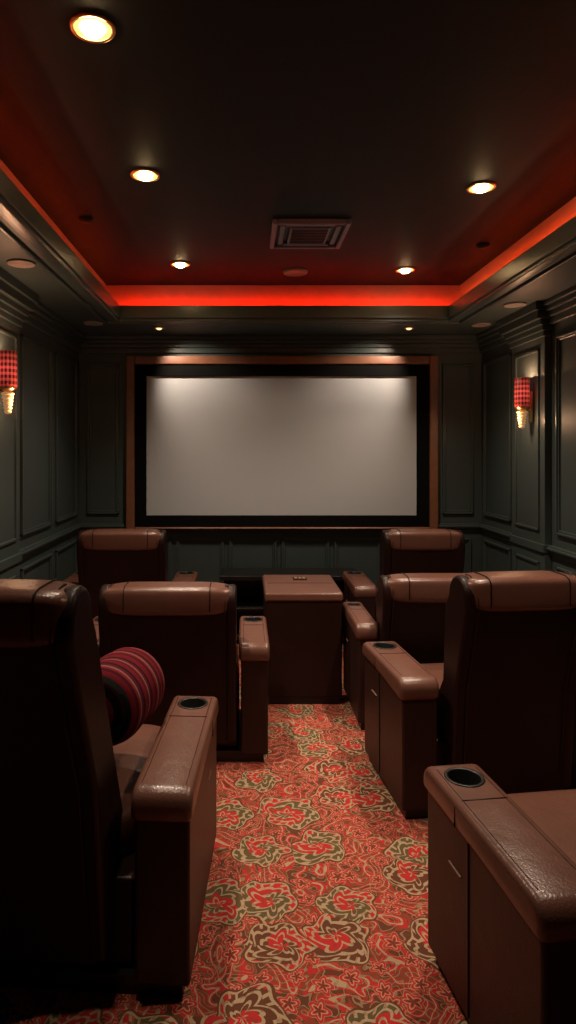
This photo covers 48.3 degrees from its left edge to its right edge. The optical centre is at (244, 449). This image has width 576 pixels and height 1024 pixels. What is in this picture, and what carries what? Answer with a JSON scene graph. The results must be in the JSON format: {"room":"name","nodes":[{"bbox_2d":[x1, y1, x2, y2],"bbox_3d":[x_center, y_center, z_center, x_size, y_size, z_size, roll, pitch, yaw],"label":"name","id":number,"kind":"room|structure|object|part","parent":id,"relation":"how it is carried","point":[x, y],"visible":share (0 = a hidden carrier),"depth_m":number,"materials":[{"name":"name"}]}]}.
{"room":"home theater","nodes":[
{"label":"home theater","id":0,"kind":"room"},
{"bbox_2d":[20,322,77,580],"bbox_3d":[-1.640,0.100,2.450,0.100,3.200,7.500,0,0,0],"label":"wall","id":1,"kind":"structure","parent":0,"point":[36,360],"depth_m":5.13,"materials":[{"name":"green paint"}]},
{"bbox_2d":[0,350,16,413],"bbox_3d":[-1.474,-0.415,3.950,0.131,0.390,0.108,0,0,0],"label":"wall sconce","id":2,"kind":"object","parent":1,"relation":"attached to","point":[8,358],"visible":1,"depth_m":3.91,"materials":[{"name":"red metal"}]},
{"bbox_3d":[-1.463,-0.497,3.950,0.108,0.225,0.108,0,0,0],"label":"lamp shade","id":3,"kind":"part","parent":2,"relation":"part of","materials":[{"name":"red fabric"}]},
{"bbox_2d":[0,267,37,578],"bbox_3d":[-1.515,0.310,4.050,0.150,2.780,0.820,0,0,0],"label":"trim","id":4,"kind":"structure","parent":1,"relation":"attached to","point":[16,299],"depth_m":4.17,"materials":[{"name":"green paint"}]},
{"bbox_2d":[20,329,575,581],"bbox_3d":[0.335,0.330,3.000,3.850,2.300,6.200,0,0,0],"label":"trim","id":5,"kind":"structure","parent":1,"relation":"attached to","point":[23,337],"depth_m":6.00,"materials":[{"name":"green paint"}]},
{"bbox_2d":[20,524,575,563],"bbox_3d":[0.335,0.738,2.450,3.850,0.075,7.300,0,0,0],"label":"trim","id":6,"kind":"structure","parent":1,"relation":"attached to","point":[563,554],"depth_m":5.89,"materials":[{"name":"green paint"}]},
{"bbox_2d":[25,285,575,352],"bbox_3d":[0.335,-1.000,2.450,3.850,0.160,7.300,0,0,0],"label":"trim","id":7,"kind":"structure","parent":1,"relation":"attached to","point":[562,306],"depth_m":6.03,"materials":[{"name":"green paint"}]},
{"bbox_2d":[0,640,467,1023],"bbox_3d":[0.335,1.750,2.450,4.050,0.100,7.500,0,0,0],"label":"floor","id":8,"kind":"structure","parent":0,"point":[315,909],"depth_m":2.39,"materials":[{"name":"carpet"}]},
{"bbox_2d":[0,578,217,996],"bbox_3d":[-0.673,1.031,2.268,1.064,1.338,1.244,0,0,3],"label":"leather recliner","id":9,"kind":"object","parent":8,"relation":"on","point":[106,849],"visible":1,"depth_m":1.96,"materials":[{"name":"brown leather"}]},
{"bbox_2d":[100,647,164,745],"bbox_3d":[-0.484,0.925,2.416,0.296,0.296,0.353,0,0,14],"label":"bolster pillow","id":10,"kind":"object","parent":9,"relation":"on","point":[133,679],"visible":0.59,"depth_m":2.30,"materials":[{"name":"fabric"}]},
{"bbox_2d":[113,724,160,856],"bbox_3d":[-0.658,1.300,2.509,0.660,0.190,0.760,0,0,3],"label":"seat cushion","id":11,"kind":"object","parent":9,"relation":"on","point":[131,755],"depth_m":2.41,"materials":[{"name":"brown leather"}]},
{"bbox_3d":[-0.232,1.383,2.364,0.173,0.545,0.786,0,0,3],"label":"arm panel","id":12,"kind":"part","parent":9,"relation":"part of","materials":[{"name":"leather"}]},
{"bbox_2d":[64,528,197,618],"bbox_3d":[-0.940,1.153,5.238,1.074,1.094,0.864,0,0,0],"label":"leather recliner","id":13,"kind":"object","parent":8,"relation":"on","point":[104,556],"visible":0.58,"depth_m":4.85,"materials":[{"name":"brown leather"}]},
{"bbox_2d":[93,581,269,761],"bbox_3d":[-0.410,1.208,3.758,1.094,0.984,0.844,0,0,0],"label":"leather recliner","id":14,"kind":"object","parent":8,"relation":"on","point":[190,628],"visible":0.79,"depth_m":3.42,"materials":[{"name":"brown leather"}]},
{"bbox_2d":[237,645,237,681],"bbox_3d":[-0.410,1.300,3.890,0.740,0.190,0.580,0,0,0],"label":"seat cushion","id":15,"kind":"object","parent":14,"relation":"on","point":[237,645],"depth_m":3.73,"materials":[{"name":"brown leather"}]},
{"bbox_3d":[0.052,1.383,3.771,0.148,0.545,0.606,0,0,0],"label":"arm panel","id":16,"kind":"part","parent":14,"relation":"part of","materials":[{"name":"leather"}]},
{"bbox_2d":[220,568,355,639],"bbox_3d":[0.400,1.400,5.780,1.240,0.600,0.400,0,0,0],"label":"media console","id":17,"kind":"object","parent":8,"relation":"on","point":[248,581],"visible":0.23,"depth_m":5.84,"materials":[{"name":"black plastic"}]},
{"bbox_2d":[262,575,342,703],"bbox_3d":[0.393,1.320,4.570,0.524,0.760,0.640,0,0,0],"label":"console table","id":18,"kind":"object","parent":8,"relation":"on","point":[302,613],"visible":0.89,"depth_m":4.26,"materials":[{"name":"brown leather"}]},
{"bbox_3d":[0.393,0.980,4.570,0.524,0.060,0.640,0,0,0],"label":"padded lid","id":19,"kind":"part","parent":18,"relation":"part of","materials":[{"name":"brown leather"}]},
{"bbox_2d":[342,572,464,729],"bbox_3d":[1.210,1.223,4.148,1.084,0.954,0.824,0,0,0],"label":"leather recliner","id":20,"kind":"object","parent":8,"relation":"on","point":[410,607],"visible":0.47,"depth_m":3.82,"materials":[{"name":"brown leather"}]},
{"bbox_3d":[0.742,1.383,4.161,0.118,0.545,0.586,0,0,0],"label":"arm panel","id":21,"kind":"part","parent":20,"relation":"part of","materials":[{"name":"leather"}]},
{"bbox_2d":[342,528,464,621],"bbox_3d":[1.360,1.153,5.238,1.034,1.094,0.864,0,0,0],"label":"leather recliner","id":22,"kind":"object","parent":8,"relation":"on","point":[400,550],"visible":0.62,"depth_m":4.85,"materials":[{"name":"brown leather"}]},
{"bbox_3d":[0.937,1.383,5.261,0.158,0.545,0.606,0,0,0],"label":"arm panel","id":23,"kind":"part","parent":22,"relation":"part of","materials":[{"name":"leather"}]},
{"bbox_2d":[362,570,575,818],"bbox_3d":[1.206,1.128,3.242,1.064,1.144,0.894,0,0,-6],"label":"leather recliner","id":24,"kind":"object","parent":8,"relation":"on","point":[501,700],"visible":0.95,"depth_m":2.93,"materials":[{"name":"brown leather"}]},
{"bbox_3d":[0.772,1.383,3.234,0.168,0.545,0.606,0,0,-6],"label":"arm panel","id":25,"kind":"part","parent":24,"relation":"part of","materials":[{"name":"leather"}]},
{"bbox_2d":[421,663,443,688],"bbox_3d":[1.190,1.300,3.398,0.670,0.190,0.580,0,0,-6],"label":"seat cushion","id":26,"kind":"object","parent":24,"relation":"on","point":[436,669],"depth_m":3.51,"materials":[{"name":"brown leather"}]},
{"bbox_3d":[1.637,1.383,3.325,0.168,0.545,0.606,0,0,-6],"label":"arm panel","id":27,"kind":"part","parent":24,"relation":"part of","materials":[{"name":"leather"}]},
{"bbox_2d":[424,764,575,1023],"bbox_3d":[1.169,1.118,1.836,1.064,1.164,0.964,0,0,-7],"label":"leather recliner","id":28,"kind":"object","parent":8,"relation":"on","point":[502,866],"visible":1,"depth_m":1.76,"materials":[{"name":"brown leather"}]},
{"bbox_3d":[0.635,1.267,1.935,0.009,0.006,0.080,0,0,-7],"label":"recline handle","id":29,"kind":"part","parent":28,"relation":"part of","materials":[{"name":"metal"}]},
{"bbox_2d":[507,789,575,863],"bbox_3d":[1.149,1.300,1.997,0.670,0.190,0.640,0,0,-7],"label":"seat cushion","id":30,"kind":"object","parent":28,"relation":"on","point":[554,812],"depth_m":2.13,"materials":[{"name":"brown leather"}]},
{"bbox_2d":[78,353,481,587],"bbox_3d":[0.335,0.100,6.150,3.850,3.200,0.100,0,0,0],"label":"wall","id":31,"kind":"structure","parent":0,"point":[203,558],"depth_m":6.10,"materials":[{"name":"green paint"}]},
{"bbox_2d":[126,356,437,528],"bbox_3d":[0.348,-0.070,6.049,2.933,1.630,0.098,0,0,0],"label":"projection screen","id":32,"kind":"object","parent":31,"relation":"attached to","point":[213,442],"visible":0.98,"depth_m":6.04,"materials":[{"name":"fabric"}]},
{"bbox_2d":[0,0,575,284],"bbox_3d":[0.335,-1.430,2.450,3.850,0.100,7.300,0,0,0],"label":"ceiling","id":33,"kind":"structure","parent":0,"point":[381,116],"depth_m":2.73,"materials":[{"name":"paint"}]},
{"bbox_2d":[78,216,93,223],"bbox_3d":[-0.950,-1.370,3.820,0.090,0.020,0.090,0,0,0],"label":"smoke detector","id":34,"kind":"object","parent":33,"relation":"attached to","point":[83,219],"visible":1,"depth_m":3.80,"materials":[{"name":"paint"}]},
{"bbox_2d":[69,12,115,43],"bbox_3d":[-0.497,-1.367,2.090,0.150,0.026,0.150,0,0,0],"label":"recessed light","id":35,"kind":"object","parent":33,"relation":"in","point":[91,27],"visible":1,"depth_m":2.07,"materials":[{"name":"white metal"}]},
{"bbox_3d":[-0.497,-1.367,2.090,0.081,0.026,0.081,0,0,0],"label":"bulb","id":36,"kind":"part","parent":35,"relation":"part of","materials":[{"name":"white glass"}]},
{"bbox_2d":[130,168,159,181],"bbox_3d":[-0.500,-1.367,3.210,0.150,0.026,0.150,0,0,0],"label":"recessed light","id":37,"kind":"object","parent":33,"relation":"in","point":[141,174],"visible":1,"depth_m":3.19,"materials":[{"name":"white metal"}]},
{"bbox_3d":[-0.500,-1.367,3.210,0.081,0.026,0.081,0,0,0],"label":"bulb","id":38,"kind":"part","parent":37,"relation":"part of","materials":[{"name":"white glass"}]},
{"bbox_2d":[170,261,189,267],"bbox_3d":[-0.480,-1.367,4.750,0.150,0.026,0.150,0,0,0],"label":"recessed light","id":39,"kind":"object","parent":33,"relation":"in","point":[179,264],"visible":1,"depth_m":4.72,"materials":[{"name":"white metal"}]},
{"bbox_3d":[-0.480,-1.367,4.750,0.081,0.026,0.081,0,0,0],"label":"bulb","id":40,"kind":"part","parent":39,"relation":"part of","materials":[{"name":"white glass"}]},
{"bbox_2d":[0,159,575,305],"bbox_3d":[0.320,-1.255,2.420,3.020,0.250,5.940,0,0,0],"label":"trim","id":41,"kind":"structure","parent":33,"relation":"attached to","point":[122,294],"depth_m":5.36,"materials":[{"name":"paint"}]},
{"bbox_2d":[283,268,307,276],"bbox_3d":[0.390,-1.372,4.950,0.190,0.016,0.190,0,0,0],"label":"ceiling speaker","id":42,"kind":"object","parent":33,"relation":"in","point":[294,272],"depth_m":4.93},
{"bbox_2d":[270,219,350,248],"bbox_3d":[0.400,-1.362,4.050,0.470,0.036,0.480,0,0,0],"label":"ceiling vent","id":43,"kind":"object","parent":33,"relation":"in","point":[285,233],"visible":1,"depth_m":3.99,"materials":[{"name":"plastic"}]},
{"bbox_3d":[0.400,-1.361,4.050,0.250,0.022,0.300,0,0,0],"label":"intake panel","id":44,"kind":"part","parent":43,"relation":"part of","materials":[{"name":"plastic"}]},
{"bbox_2d":[395,267,414,273],"bbox_3d":[1.227,-1.367,4.900,0.150,0.026,0.150,0,0,0],"label":"recessed light","id":45,"kind":"object","parent":33,"relation":"in","point":[404,270],"visible":1,"depth_m":4.88,"materials":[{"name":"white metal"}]},
{"bbox_3d":[1.227,-1.367,4.900,0.081,0.026,0.081,0,0,0],"label":"bulb","id":46,"kind":"part","parent":45,"relation":"part of","materials":[{"name":"white glass"}]},
{"bbox_2d":[466,181,495,193],"bbox_3d":[1.240,-1.367,3.360,0.150,0.026,0.150,0,0,0],"label":"recessed light","id":47,"kind":"object","parent":33,"relation":"in","point":[484,186],"visible":1,"depth_m":3.34,"materials":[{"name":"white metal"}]},
{"bbox_3d":[1.240,-1.367,3.360,0.081,0.026,0.081,0,0,0],"label":"bulb","id":48,"kind":"part","parent":47,"relation":"part of","materials":[{"name":"white glass"}]},
{"bbox_2d":[476,242,489,248],"bbox_3d":[1.600,-1.370,4.300,0.090,0.020,0.090,0,0,0],"label":"smoke detector","id":49,"kind":"object","parent":33,"relation":"attached to","point":[484,245],"visible":1,"depth_m":4.28,"materials":[{"name":"paint"}]},
{"bbox_2d":[0,216,575,334],"bbox_3d":[0.335,-1.105,2.450,3.850,0.050,7.300,0,0,0],"label":"ceiling","id":50,"kind":"structure","parent":0,"point":[52,294],"depth_m":5.26,"materials":[{"name":"black paint"}]},
{"bbox_2d":[7,259,35,267],"bbox_3d":[-1.290,-1.075,3.690,0.160,0.010,0.160,0,0,0],"label":"ceiling speaker","id":51,"kind":"object","parent":50,"relation":"in","point":[19,263],"depth_m":3.68},
{"bbox_2d":[84,321,102,325],"bbox_3d":[-1.290,-1.075,5.440,0.160,0.010,0.160,0,0,0],"label":"ceiling speaker","id":52,"kind":"object","parent":50,"relation":"in","point":[91,323],"depth_m":5.42},
{"bbox_2d":[0,168,575,323],"bbox_3d":[0.320,-1.115,2.420,3.010,0.130,5.930,0,0,0],"label":"trim","id":53,"kind":"structure","parent":50,"relation":"attached to","point":[16,209],"depth_m":4.55,"materials":[{"name":"green paint"}]},
{"bbox_2d":[471,322,490,326],"bbox_3d":[2.030,-1.075,5.500,0.160,0.010,0.160,0,0,0],"label":"ceiling speaker","id":54,"kind":"object","parent":50,"relation":"in","point":[484,324],"depth_m":5.47},
{"bbox_2d":[503,302,526,307],"bbox_3d":[2.000,-1.075,4.740,0.160,0.010,0.160,0,0,0],"label":"ceiling speaker","id":55,"kind":"object","parent":50,"relation":"in","point":[512,304],"depth_m":4.71},
{"bbox_2d":[482,315,575,572],"bbox_3d":[2.310,0.100,2.450,0.100,3.200,7.500,0,0,0],"label":"wall","id":56,"kind":"structure","parent":0,"point":[497,374],"depth_m":5.49,"materials":[{"name":"green paint"}]},
{"bbox_2d":[514,377,532,427],"bbox_3d":[2.144,-0.360,4.930,0.131,0.390,0.108,0,0,0],"label":"wall sconce","id":57,"kind":"object","parent":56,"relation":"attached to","point":[523,398],"visible":1,"depth_m":4.90,"materials":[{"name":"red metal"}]},
{"bbox_3d":[2.133,-0.443,4.930,0.108,0.225,0.108,0,0,0],"label":"lamp shade","id":58,"kind":"part","parent":57,"relation":"part of","materials":[{"name":"red fabric"}]},
{"bbox_2d":[496,301,552,570],"bbox_3d":[2.185,0.310,5.010,0.150,2.780,0.740,0,0,0],"label":"pilaster","id":59,"kind":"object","parent":56,"relation":"attached to","point":[528,330],"depth_m":4.89,"materials":[{"name":"green paint"}]}
]}

